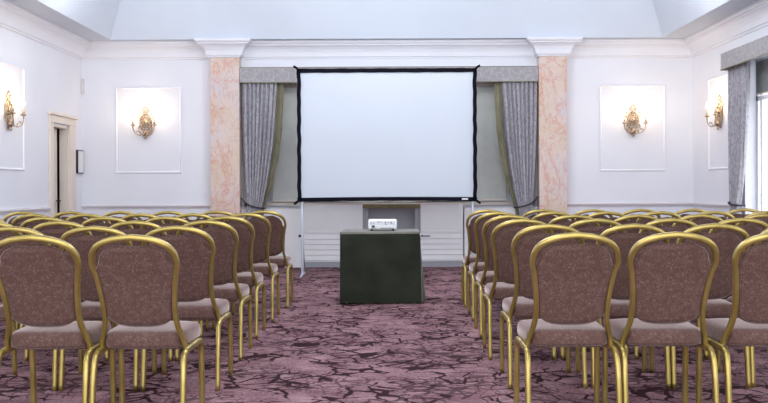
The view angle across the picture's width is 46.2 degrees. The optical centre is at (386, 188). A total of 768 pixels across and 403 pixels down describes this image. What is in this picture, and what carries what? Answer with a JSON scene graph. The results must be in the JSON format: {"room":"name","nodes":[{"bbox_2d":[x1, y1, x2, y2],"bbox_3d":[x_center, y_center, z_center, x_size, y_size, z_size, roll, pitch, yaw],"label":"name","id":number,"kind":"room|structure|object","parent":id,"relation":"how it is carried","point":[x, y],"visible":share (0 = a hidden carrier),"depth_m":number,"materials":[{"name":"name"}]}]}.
{"room":"event hall","nodes":[
{"label":"event hall","id":0,"kind":"room"},
{"bbox_2d":[0,26,81,222],"bbox_3d":[-4.522,-0.478,5.990,0.110,3.295,15.180,0,0,0],"label":"wall","id":1,"kind":"structure","parent":0,"point":[52,77],"depth_m":11.34,"materials":[{"name":"paint"}]},
{"bbox_2d":[0,61,24,170],"bbox_3d":[-4.461,-0.848,10.585,0.016,1.265,0.970,0,0,0],"label":"trim","id":2,"kind":"structure","parent":1,"relation":"attached to","point":[1,62],"depth_m":11.04,"materials":[{"name":"paint"}]},
{"bbox_2d":[5,90,25,130],"bbox_3d":[-4.384,-0.920,10.590,0.162,0.485,0.382,0,0,0],"label":"wall sconce","id":3,"kind":"object","parent":1,"relation":"attached to","point":[9,110],"visible":1,"depth_m":10.56,"materials":[{"name":"gold metal"}]},
{"bbox_2d":[0,207,50,214],"bbox_3d":[-4.445,0.271,5.130,0.038,0.067,13.460,0,0,0],"label":"trim","id":4,"kind":"structure","parent":1,"relation":"attached to","point":[31,209],"depth_m":11.06,"materials":[{"name":"paint"}]},
{"bbox_2d":[48,111,77,221],"bbox_3d":[-4.512,0.075,12.355,0.215,2.190,1.010,0,0,0],"label":"door","id":5,"kind":"structure","parent":1,"relation":"in","point":[67,135],"depth_m":12.57,"materials":[{"name":"beige paint"}]},
{"bbox_2d":[76,150,83,173],"bbox_3d":[-4.447,-0.386,13.025,0.037,0.340,0.240,0,0,0],"label":"frame","id":6,"kind":"object","parent":1,"relation":"attached to","point":[79,153],"visible":1,"depth_m":12.96,"materials":[{"name":"black plastic"}]},
{"bbox_2d":[81,79,83,93],"bbox_3d":[-4.449,-1.491,13.152,0.035,0.220,0.045,0,0,0],"label":"wall sensor","id":7,"kind":"object","parent":1,"relation":"attached to","point":[82,80],"visible":1,"depth_m":13.13,"materials":[{"name":"paint"}]},
{"bbox_2d":[0,0,767,59],"bbox_3d":[0.001,-2.022,5.790,8.950,0.244,14.780,0,0,0],"label":"trim","id":8,"kind":"structure","parent":1,"relation":"attached to","point":[13,17],"depth_m":13.03,"materials":[{"name":"paint"}]},
{"bbox_2d":[55,128,59,218],"bbox_3d":[-4.971,-0.128,12.540,0.790,2.600,1.680,0,0,0],"label":"wall","id":9,"kind":"structure","parent":0,"point":[58,175],"depth_m":13.33,"materials":[{"name":"grey"}]},
{"bbox_2d":[8,0,758,40],"bbox_3d":[0.048,-2.679,5.990,9.250,1.066,15.180,0,0,0],"label":"ceiling","id":10,"kind":"structure","parent":0,"point":[92,20],"depth_m":12.74,"materials":[{"name":"paint"}]},
{"bbox_2d":[0,267,767,402],"bbox_3d":[0.015,1.200,6.040,9.550,0.100,15.280,0,0,0],"label":"floor","id":11,"kind":"structure","parent":0,"point":[320,348],"depth_m":5.92,"materials":[{"name":"carpet"}]},
{"bbox_2d":[0,220,18,329],"bbox_3d":[-3.065,0.690,7.105,0.456,0.949,0.596,0,0,0],"label":"banquet chair","id":12,"kind":"object","parent":11,"relation":"on","point":[17,323],"visible":0.03,"depth_m":6.91,"materials":[{"name":"gold metal"}]},
{"bbox_2d":[0,222,28,361],"bbox_3d":[-2.636,0.689,6.230,0.455,0.949,0.596,0,0,-1],"label":"banquet chair","id":13,"kind":"object","parent":11,"relation":"on","point":[26,352],"visible":0.06,"depth_m":5.98,"materials":[{"name":"gold metal"}]},
{"bbox_2d":[3,211,36,225],"bbox_3d":[-3.467,0.692,8.847,0.456,0.949,0.596,0,0,0],"label":"banquet chair","id":14,"kind":"object","parent":11,"relation":"on","point":[6,217],"visible":0.09,"depth_m":8.57,"materials":[{"name":"gold metal"}]},
{"bbox_2d":[11,214,49,235],"bbox_3d":[-3.031,0.690,7.992,0.456,0.949,0.596,0,0,0],"label":"banquet chair","id":15,"kind":"object","parent":11,"relation":"on","point":[18,218],"visible":0.11,"depth_m":7.72,"materials":[{"name":"gold metal"}]},
{"bbox_2d":[0,226,82,390],"bbox_3d":[-2.119,0.686,5.349,0.456,0.949,0.596,0,0,0],"label":"banquet chair","id":16,"kind":"object","parent":11,"relation":"on","point":[8,228],"visible":0.19,"depth_m":5.15,"materials":[{"name":"gold metal"}]},
{"bbox_2d":[20,217,93,328],"bbox_3d":[-2.599,0.688,7.112,0.456,0.949,0.596,0,0,1],"label":"banquet chair","id":17,"kind":"object","parent":11,"relation":"on","point":[31,220],"visible":0.09,"depth_m":6.84,"materials":[{"name":"gold metal"}]},
{"bbox_2d":[0,234,116,402],"bbox_3d":[-1.624,0.684,4.390,0.456,0.949,0.596,0,0,1],"label":"banquet chair","id":18,"kind":"object","parent":11,"relation":"on","point":[40,286],"visible":0.97,"depth_m":4.22,"materials":[{"name":"fabric"}]},
{"bbox_2d":[53,211,90,228],"bbox_3d":[-3.006,0.690,8.841,0.455,0.949,0.596,0,0,0],"label":"banquet chair","id":19,"kind":"object","parent":11,"relation":"on","point":[68,212],"visible":0.04,"depth_m":8.56,"materials":[{"name":"gold metal"}]},
{"bbox_2d":[29,221,115,361],"bbox_3d":[-2.167,0.686,6.216,0.456,0.949,0.596,0,0,-1],"label":"banquet chair","id":20,"kind":"object","parent":11,"relation":"on","point":[57,233],"visible":0.18,"depth_m":5.96,"materials":[{"name":"gold metal"}]},
{"bbox_2d":[64,213,110,234],"bbox_3d":[-2.573,0.688,7.984,0.456,0.949,0.596,0,0,0],"label":"banquet chair","id":21,"kind":"object","parent":11,"relation":"on","point":[69,219],"visible":0.06,"depth_m":7.71,"materials":[{"name":"gold metal"}]},
{"bbox_2d":[58,226,156,390],"bbox_3d":[-1.658,0.684,5.352,0.456,0.949,0.596,0,0,-1],"label":"banquet chair","id":22,"kind":"object","parent":11,"relation":"on","point":[91,308],"visible":0.27,"depth_m":5.16,"materials":[{"name":"brown fabric"}]},
{"bbox_2d":[81,216,133,320],"bbox_3d":[-2.142,0.686,7.108,0.456,0.949,0.596,0,0,-1],"label":"banquet chair","id":23,"kind":"object","parent":11,"relation":"on","point":[94,233],"visible":0.09,"depth_m":6.84,"materials":[{"name":"gold metal"}]},
{"bbox_2d":[102,211,141,223],"bbox_3d":[-2.538,0.688,8.860,0.455,0.949,0.596,0,0,1],"label":"banquet chair","id":24,"kind":"object","parent":11,"relation":"on","point":[115,212],"visible":0.05,"depth_m":8.57,"materials":[{"name":"gold metal"}]},
{"bbox_2d":[104,220,172,361],"bbox_3d":[-1.662,0.684,6.215,0.456,0.949,0.596,0,0,1],"label":"banquet chair","id":25,"kind":"object","parent":11,"relation":"on","point":[143,231],"visible":0.1,"depth_m":5.96,"materials":[{"name":"gold metal"}]},
{"bbox_2d":[118,213,164,228],"bbox_3d":[-2.118,0.686,7.993,0.456,0.949,0.596,0,0,-1],"label":"banquet chair","id":26,"kind":"object","parent":11,"relation":"on","point":[137,214],"visible":0.05,"depth_m":7.71,"materials":[{"name":"gold metal"}]},
{"bbox_2d":[88,234,204,402],"bbox_3d":[-1.166,0.682,4.386,0.456,0.949,0.596,0,0,1],"label":"banquet chair","id":27,"kind":"object","parent":11,"relation":"on","point":[137,286],"visible":1,"depth_m":4.22,"materials":[{"name":"fabric"}]},
{"bbox_2d":[148,211,189,223],"bbox_3d":[-2.081,0.686,8.844,0.456,0.949,0.596,0,0,0],"label":"banquet chair","id":28,"kind":"object","parent":11,"relation":"on","point":[161,212],"visible":0.06,"depth_m":8.56,"materials":[{"name":"gold metal"}]},
{"bbox_2d":[140,216,208,329],"bbox_3d":[-1.678,0.684,7.098,0.455,0.949,0.596,0,0,0],"label":"banquet chair","id":29,"kind":"object","parent":11,"relation":"on","point":[176,219],"visible":0.12,"depth_m":6.84,"materials":[{"name":"gold metal"}]},
{"bbox_2d":[140,225,232,390],"bbox_3d":[-1.182,0.682,5.332,0.456,0.949,0.596,0,0,0],"label":"banquet chair","id":30,"kind":"object","parent":11,"relation":"on","point":[195,280],"visible":0.63,"depth_m":5.16,"materials":[{"name":"brown fabric"}]},
{"bbox_2d":[171,213,230,315],"bbox_3d":[-1.658,0.684,7.982,0.455,0.949,0.596,0,0,1],"label":"banquet chair","id":31,"kind":"object","parent":11,"relation":"on","point":[188,214],"visible":0.11,"depth_m":7.70,"materials":[{"name":"gold metal"}]},
{"bbox_2d":[175,220,251,360],"bbox_3d":[-1.195,0.682,6.223,0.455,0.949,0.596,0,0,0],"label":"banquet chair","id":32,"kind":"object","parent":11,"relation":"on","point":[225,262],"visible":0.43,"depth_m":6.05,"materials":[{"name":"brown fabric"}]},
{"bbox_2d":[196,210,248,302],"bbox_3d":[-1.625,0.684,8.855,0.456,0.949,0.596,0,0,0],"label":"banquet chair","id":33,"kind":"object","parent":11,"relation":"on","point":[216,211],"visible":0.04,"depth_m":8.56,"materials":[{"name":"gold metal"}]},
{"bbox_2d":[199,216,265,338],"bbox_3d":[-1.217,0.682,7.110,0.456,0.949,0.596,0,0,1],"label":"banquet chair","id":34,"kind":"object","parent":11,"relation":"on","point":[246,241],"visible":0.4,"depth_m":6.93,"materials":[{"name":"gold metal"}]},
{"bbox_2d":[223,213,279,321],"bbox_3d":[-1.205,0.682,7.982,0.456,0.949,0.596,0,0,1],"label":"banquet chair","id":35,"kind":"object","parent":11,"relation":"on","point":[262,235],"visible":0.5,"depth_m":7.81,"materials":[{"name":"gold metal"}]},
{"bbox_2d":[243,210,292,308],"bbox_3d":[-1.170,0.682,8.853,0.456,0.949,0.596,0,0,0],"label":"banquet chair","id":36,"kind":"object","parent":11,"relation":"on","point":[277,236],"visible":0.48,"depth_m":8.68,"materials":[{"name":"gold metal"}]},
{"bbox_2d":[340,229,419,303],"bbox_3d":[-0.067,0.790,9.274,0.792,0.720,0.592,0,0,0],"label":"side table","id":37,"kind":"object","parent":11,"relation":"on","point":[344,231],"visible":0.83,"depth_m":9.00,"materials":[{"name":"silver metal"}]},
{"bbox_2d":[368,219,396,230],"bbox_3d":[-0.046,0.373,9.243,0.290,0.114,0.248,0,0,0],"label":"projector","id":38,"kind":"object","parent":37,"relation":"on","point":[372,223],"visible":1,"depth_m":9.12,"materials":[{"name":"white plastic"}]},
{"bbox_2d":[340,233,425,302],"bbox_3d":[-0.041,0.789,9.276,0.875,0.712,0.619,0,0,0],"label":"tablecloth","id":39,"kind":"object","parent":37,"relation":"on","point":[374,268],"visible":0.95,"depth_m":8.97,"materials":[{"name":"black fabric"}]},
{"bbox_2d":[293,64,480,277],"bbox_3d":[0.002,-0.237,11.925,2.459,2.769,0.570,0,0,0],"label":"projection screen","id":40,"kind":"object","parent":11,"relation":"on","point":[364,134],"visible":0.95,"depth_m":11.80,"materials":[{"name":"fabric"}]},
{"bbox_2d":[242,203,536,267],"bbox_3d":[0.039,0.682,13.270,4.318,0.936,0.220,0,0,0],"label":"wall","id":41,"kind":"structure","parent":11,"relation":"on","point":[323,222],"depth_m":13.18,"materials":[{"name":"paint"}]},
{"bbox_2d":[461,209,502,307],"bbox_3d":[0.968,0.673,8.841,0.456,0.949,0.596,0,0,1],"label":"banquet chair","id":42,"kind":"object","parent":11,"relation":"on","point":[468,259],"visible":0.39,"depth_m":8.67,"materials":[{"name":"gold metal"}]},
{"bbox_2d":[467,212,523,320],"bbox_3d":[0.957,0.673,7.980,0.455,0.949,0.596,0,0,-1],"label":"banquet chair","id":43,"kind":"object","parent":11,"relation":"on","point":[474,268],"visible":0.41,"depth_m":7.81,"materials":[{"name":"gold metal"}]},
{"bbox_2d":[474,215,534,337],"bbox_3d":[0.933,0.673,7.091,0.455,0.949,0.596,0,0,0],"label":"banquet chair","id":44,"kind":"object","parent":11,"relation":"on","point":[484,277],"visible":0.42,"depth_m":6.92,"materials":[{"name":"gold metal"}]},
{"bbox_2d":[482,219,555,359],"bbox_3d":[0.904,0.673,6.212,0.456,0.949,0.596,0,0,0],"label":"banquet chair","id":45,"kind":"object","parent":11,"relation":"on","point":[501,248],"visible":0.56,"depth_m":6.03,"materials":[{"name":"brown fabric"}]},
{"bbox_2d":[523,209,559,225],"bbox_3d":[1.490,0.671,8.859,0.456,0.949,0.596,0,0,0],"label":"banquet chair","id":46,"kind":"object","parent":11,"relation":"on","point":[538,210],"visible":0.04,"depth_m":8.58,"materials":[{"name":"gold metal"}]},
{"bbox_2d":[500,224,587,388],"bbox_3d":[0.920,0.673,5.346,0.456,0.949,0.596,0,0,0],"label":"banquet chair","id":47,"kind":"object","parent":11,"relation":"on","point":[517,307],"visible":0.46,"depth_m":5.16,"materials":[{"name":"brown fabric"}]},
{"bbox_2d":[529,211,576,230],"bbox_3d":[1.432,0.671,7.985,0.456,0.949,0.596,0,0,-1],"label":"banquet chair","id":48,"kind":"object","parent":11,"relation":"on","point":[546,220],"visible":0.14,"depth_m":7.71,"materials":[{"name":"gold metal"}]},
{"bbox_2d":[514,232,622,402],"bbox_3d":[0.874,0.673,4.392,0.456,0.949,0.596,0,0,0],"label":"banquet chair","id":49,"kind":"object","parent":11,"relation":"on","point":[573,284],"visible":1,"depth_m":4.22,"materials":[{"name":"fabric"}]},
{"bbox_2d":[545,214,601,325],"bbox_3d":[1.421,0.671,7.112,0.455,0.949,0.596,0,0,-1],"label":"banquet chair","id":50,"kind":"object","parent":11,"relation":"on","point":[565,223],"visible":0.15,"depth_m":6.85,"materials":[{"name":"gold metal"}]},
{"bbox_2d":[549,218,627,358],"bbox_3d":[1.388,0.671,6.229,0.456,0.949,0.596,0,0,0],"label":"banquet chair","id":51,"kind":"object","parent":11,"relation":"on","point":[586,229],"visible":0.12,"depth_m":5.97,"materials":[{"name":"gold metal"}]},
{"bbox_2d":[570,209,612,221],"bbox_3d":[1.969,0.668,8.847,0.456,0.949,0.596,0,0,1],"label":"banquet chair","id":52,"kind":"object","parent":11,"relation":"on","point":[587,210],"visible":0.09,"depth_m":8.57,"materials":[{"name":"gold metal"}]},
{"bbox_2d":[584,211,629,226],"bbox_3d":[1.892,0.669,7.977,0.456,0.949,0.596,0,0,1],"label":"banquet chair","id":53,"kind":"object","parent":11,"relation":"on","point":[604,212],"visible":0.06,"depth_m":7.69,"materials":[{"name":"gold metal"}]},
{"bbox_2d":[575,223,670,388],"bbox_3d":[1.393,0.671,5.339,0.456,0.949,0.596,0,0,0],"label":"banquet chair","id":54,"kind":"object","parent":11,"relation":"on","point":[620,299],"visible":0.3,"depth_m":5.15,"materials":[{"name":"brown fabric"}]},
{"bbox_2d":[610,214,662,233],"bbox_3d":[1.903,0.669,7.108,0.456,0.949,0.596,0,0,-1],"label":"banquet chair","id":55,"kind":"object","parent":11,"relation":"on","point":[631,231],"visible":0.07,"depth_m":6.84,"materials":[{"name":"gold metal"}]},
{"bbox_2d":[623,209,660,221],"bbox_3d":[2.428,0.666,8.864,0.456,0.949,0.596,0,0,0],"label":"banquet chair","id":56,"kind":"object","parent":11,"relation":"on","point":[633,210],"visible":0.07,"depth_m":8.57,"materials":[{"name":"gold metal"}]},
{"bbox_2d":[636,211,680,226],"bbox_3d":[2.348,0.667,7.981,0.456,0.949,0.596,0,0,1],"label":"banquet chair","id":57,"kind":"object","parent":11,"relation":"on","point":[677,216],"visible":0.06,"depth_m":7.70,"materials":[{"name":"gold metal"}]},
{"bbox_2d":[618,218,702,358],"bbox_3d":[1.883,0.669,6.216,0.456,0.949,0.596,0,0,0],"label":"banquet chair","id":58,"kind":"object","parent":11,"relation":"on","point":[666,220],"visible":0.12,"depth_m":5.96,"materials":[{"name":"gold metal"}]},
{"bbox_2d":[602,231,719,402],"bbox_3d":[1.333,0.671,4.404,0.455,0.949,0.596,0,0,1],"label":"banquet chair","id":59,"kind":"object","parent":11,"relation":"on","point":[670,284],"visible":0.98,"depth_m":4.24,"materials":[{"name":"fabric"}]},
{"bbox_2d":[671,208,706,225],"bbox_3d":[2.919,0.664,8.845,0.456,0.949,0.596,0,0,1],"label":"banquet chair","id":60,"kind":"object","parent":11,"relation":"on","point":[692,209],"visible":0.09,"depth_m":8.56,"materials":[{"name":"gold metal"}]},
{"bbox_2d":[672,214,725,299],"bbox_3d":[2.380,0.667,7.091,0.456,0.949,0.596,0,0,0],"label":"banquet chair","id":61,"kind":"object","parent":11,"relation":"on","point":[694,216],"visible":0.1,"depth_m":6.81,"materials":[{"name":"gold metal"}]},
{"bbox_2d":[649,223,751,388],"bbox_3d":[1.853,0.669,5.338,0.455,0.949,0.596,0,0,0],"label":"banquet chair","id":62,"kind":"object","parent":11,"relation":"on","point":[726,242],"visible":0.38,"depth_m":5.15,"materials":[{"name":"brown fabric"}]},
{"bbox_2d":[689,211,735,225],"bbox_3d":[2.800,0.665,7.980,0.456,0.949,0.596,0,0,-1],"label":"banquet chair","id":63,"kind":"object","parent":11,"relation":"on","point":[729,215],"visible":0.1,"depth_m":7.70,"materials":[{"name":"gold metal"}]},
{"bbox_2d":[696,233,767,402],"bbox_3d":[1.815,0.669,4.390,0.456,0.949,0.596,0,0,1],"label":"banquet chair","id":64,"kind":"object","parent":11,"relation":"on","point":[750,275],"visible":0.91,"depth_m":4.24,"materials":[{"name":"fabric"}]},
{"bbox_2d":[704,218,767,358],"bbox_3d":[2.348,0.667,6.215,0.456,0.949,0.596,0,0,0],"label":"banquet chair","id":65,"kind":"object","parent":11,"relation":"on","point":[752,230],"visible":0.05,"depth_m":5.96,"materials":[{"name":"gold metal"}]},
{"bbox_2d":[710,213,767,318],"bbox_3d":[2.866,0.665,7.114,0.456,0.949,0.596,0,0,0],"label":"banquet chair","id":66,"kind":"object","parent":11,"relation":"on","point":[763,215],"visible":0.06,"depth_m":6.85,"materials":[{"name":"gold metal"}]},
{"bbox_2d":[723,208,758,224],"bbox_3d":[3.417,0.662,8.842,0.456,0.949,0.596,0,0,1],"label":"banquet chair","id":67,"kind":"object","parent":11,"relation":"on","point":[742,209],"visible":0.09,"depth_m":8.56,"materials":[{"name":"gold metal"}]},
{"bbox_2d":[723,228,767,387],"bbox_3d":[2.313,0.667,5.352,0.456,0.949,0.596,0,0,1],"label":"banquet chair","id":68,"kind":"object","parent":11,"relation":"on","point":[729,299],"visible":0.06,"depth_m":5.16,"materials":[{"name":"gold metal"}]},
{"bbox_2d":[741,210,767,225],"bbox_3d":[3.263,0.663,7.978,0.456,0.949,0.596,0,0,1],"label":"banquet chair","id":69,"kind":"object","parent":11,"relation":"on","point":[758,212],"visible":0.02,"depth_m":7.71,"materials":[{"name":"gold metal"}]},
{"bbox_2d":[82,57,692,261],"bbox_3d":[0.008,-0.497,13.380,8.950,3.295,0.400,0,0,0],"label":"wall","id":70,"kind":"structure","parent":0,"point":[160,151],"depth_m":13.18,"materials":[{"name":"paint"}]},
{"bbox_2d":[131,106,156,138],"bbox_3d":[-3.529,-0.963,13.095,0.382,0.485,0.162,0,0,0],"label":"wall sconce","id":71,"kind":"object","parent":70,"relation":"attached to","point":[145,133],"visible":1,"depth_m":13.15,"materials":[{"name":"gold metal"}]},
{"bbox_2d":[81,204,210,208],"bbox_3d":[-3.502,0.267,13.161,1.921,0.067,0.038,0,0,0],"label":"trim","id":72,"kind":"structure","parent":70,"relation":"attached to","point":[133,206],"depth_m":13.15,"materials":[{"name":"paint"}]},
{"bbox_2d":[115,87,181,173],"bbox_3d":[-3.491,-0.852,13.172,0.975,1.265,0.016,0,0,0],"label":"trim","id":73,"kind":"structure","parent":70,"relation":"attached to","point":[116,88],"depth_m":13.17,"materials":[{"name":"paint"}]},
{"bbox_2d":[210,57,241,217],"bbox_3d":[-2.336,-0.445,13.079,0.418,2.890,0.199,0,0,0],"label":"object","id":74,"kind":"structure","parent":70,"relation":"attached to","point":[225,85],"depth_m":12.98,"materials":[{"name":"pink stone"}]},
{"bbox_2d":[244,82,533,205],"bbox_3d":[0.033,-0.665,13.445,4.322,1.840,0.050,0,0,0],"label":"window","id":75,"kind":"structure","parent":70,"relation":"in","point":[512,202],"depth_m":13.42,"materials":[{"name":"beige paint"}]},
{"bbox_2d":[272,84,505,201],"bbox_3d":[0.033,-0.681,13.395,3.480,1.741,0.042,0,0,0],"label":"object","id":76,"kind":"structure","parent":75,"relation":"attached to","point":[491,183],"depth_m":13.40,"materials":[{"name":"fabric"}]},
{"bbox_2d":[240,66,537,82],"bbox_3d":[0.029,-1.647,13.085,4.316,0.227,0.181,0,0,0],"label":"pelmet","id":77,"kind":"object","parent":70,"relation":"attached to","point":[484,73],"visible":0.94,"depth_m":13.00,"materials":[{"name":"fabric"}]},
{"bbox_2d":[240,83,283,218],"bbox_3d":[-1.808,-0.262,13.061,0.631,2.600,0.127,0,0,0],"label":"curtain","id":78,"kind":"object","parent":77,"relation":"hanging from","point":[260,101],"visible":0.74,"depth_m":13.05,"materials":[{"name":"fabric"}]},
{"bbox_2d":[494,82,538,216],"bbox_3d":[1.878,-0.278,13.061,0.630,2.600,0.128,0,0,0],"label":"curtain","id":79,"kind":"object","parent":70,"relation":"attached to","point":[519,98],"visible":0.75,"depth_m":13.05,"materials":[{"name":"fabric"}]},
{"bbox_2d":[537,56,566,216],"bbox_3d":[2.397,-0.466,13.079,0.403,2.890,0.199,0,0,0],"label":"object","id":80,"kind":"structure","parent":70,"relation":"attached to","point":[552,70],"depth_m":12.98,"materials":[{"name":"pink stone"}]},
{"bbox_2d":[599,85,665,171],"bbox_3d":[3.596,-0.883,13.172,0.970,1.265,0.016,0,0,0],"label":"trim","id":81,"kind":"structure","parent":70,"relation":"attached to","point":[600,86],"depth_m":13.17,"materials":[{"name":"paint"}]},
{"bbox_2d":[622,104,647,136],"bbox_3d":[3.596,-0.994,13.095,0.382,0.485,0.162,0,0,0],"label":"wall sconce","id":82,"kind":"object","parent":70,"relation":"attached to","point":[633,131],"visible":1,"depth_m":13.15,"materials":[{"name":"gold metal"}]},
{"bbox_2d":[693,25,767,217],"bbox_3d":[4.593,-0.517,5.990,0.220,3.295,15.180,0,0,0],"label":"wall","id":83,"kind":"structure","parent":0,"point":[709,186],"depth_m":12.22,"materials":[{"name":"paint"}]},
{"bbox_2d":[567,202,744,208],"bbox_3d":[3.544,0.236,12.235,1.885,0.067,1.890,0,0,0],"label":"trim","id":84,"kind":"structure","parent":83,"relation":"attached to","point":[591,204],"depth_m":13.15,"materials":[{"name":"paint"}]},
{"bbox_2d":[705,94,722,129],"bbox_3d":[4.396,-1.025,12.080,0.162,0.485,0.382,0,0,0],"label":"wall sconce","id":85,"kind":"object","parent":83,"relation":"attached to","point":[718,110],"visible":1,"depth_m":12.05,"materials":[{"name":"gold metal"}]},
{"bbox_2d":[708,73,727,169],"bbox_3d":[4.473,-0.887,12.050,0.016,1.265,0.960,0,0,0],"label":"trim","id":86,"kind":"structure","parent":83,"relation":"attached to","point":[726,74],"depth_m":12.50,"materials":[{"name":"paint"}]},
{"bbox_2d":[720,35,767,70],"bbox_3d":[4.365,-1.613,10.253,0.219,0.212,2.506,0,0,0],"label":"pelmet","id":87,"kind":"object","parent":83,"relation":"attached to","point":[757,48],"visible":0.87,"depth_m":10.73,"materials":[{"name":"fabric"}]},
{"bbox_2d":[756,56,767,210],"bbox_3d":[4.563,-0.385,10.360,0.240,2.450,1.880,0,0,0],"label":"window","id":88,"kind":"structure","parent":83,"relation":"in","point":[760,98],"depth_m":11.21,"materials":[{"name":"paint"}]},
{"bbox_2d":[728,60,749,214],"bbox_3d":[4.394,-0.304,11.221,0.185,2.770,0.582,0,0,0],"label":"curtain","id":89,"kind":"object","parent":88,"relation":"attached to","point":[738,75],"visible":0.72,"depth_m":11.18,"materials":[{"name":"fabric"}]},
{"bbox_2d":[756,58,767,95],"bbox_3d":[4.596,-1.363,10.360,0.012,0.415,1.680,0,0,0],"label":"roller blind","id":90,"kind":"object","parent":88,"relation":"attached to","point":[761,66],"visible":1,"depth_m":11.01,"materials":[{"name":"grey fabric"}]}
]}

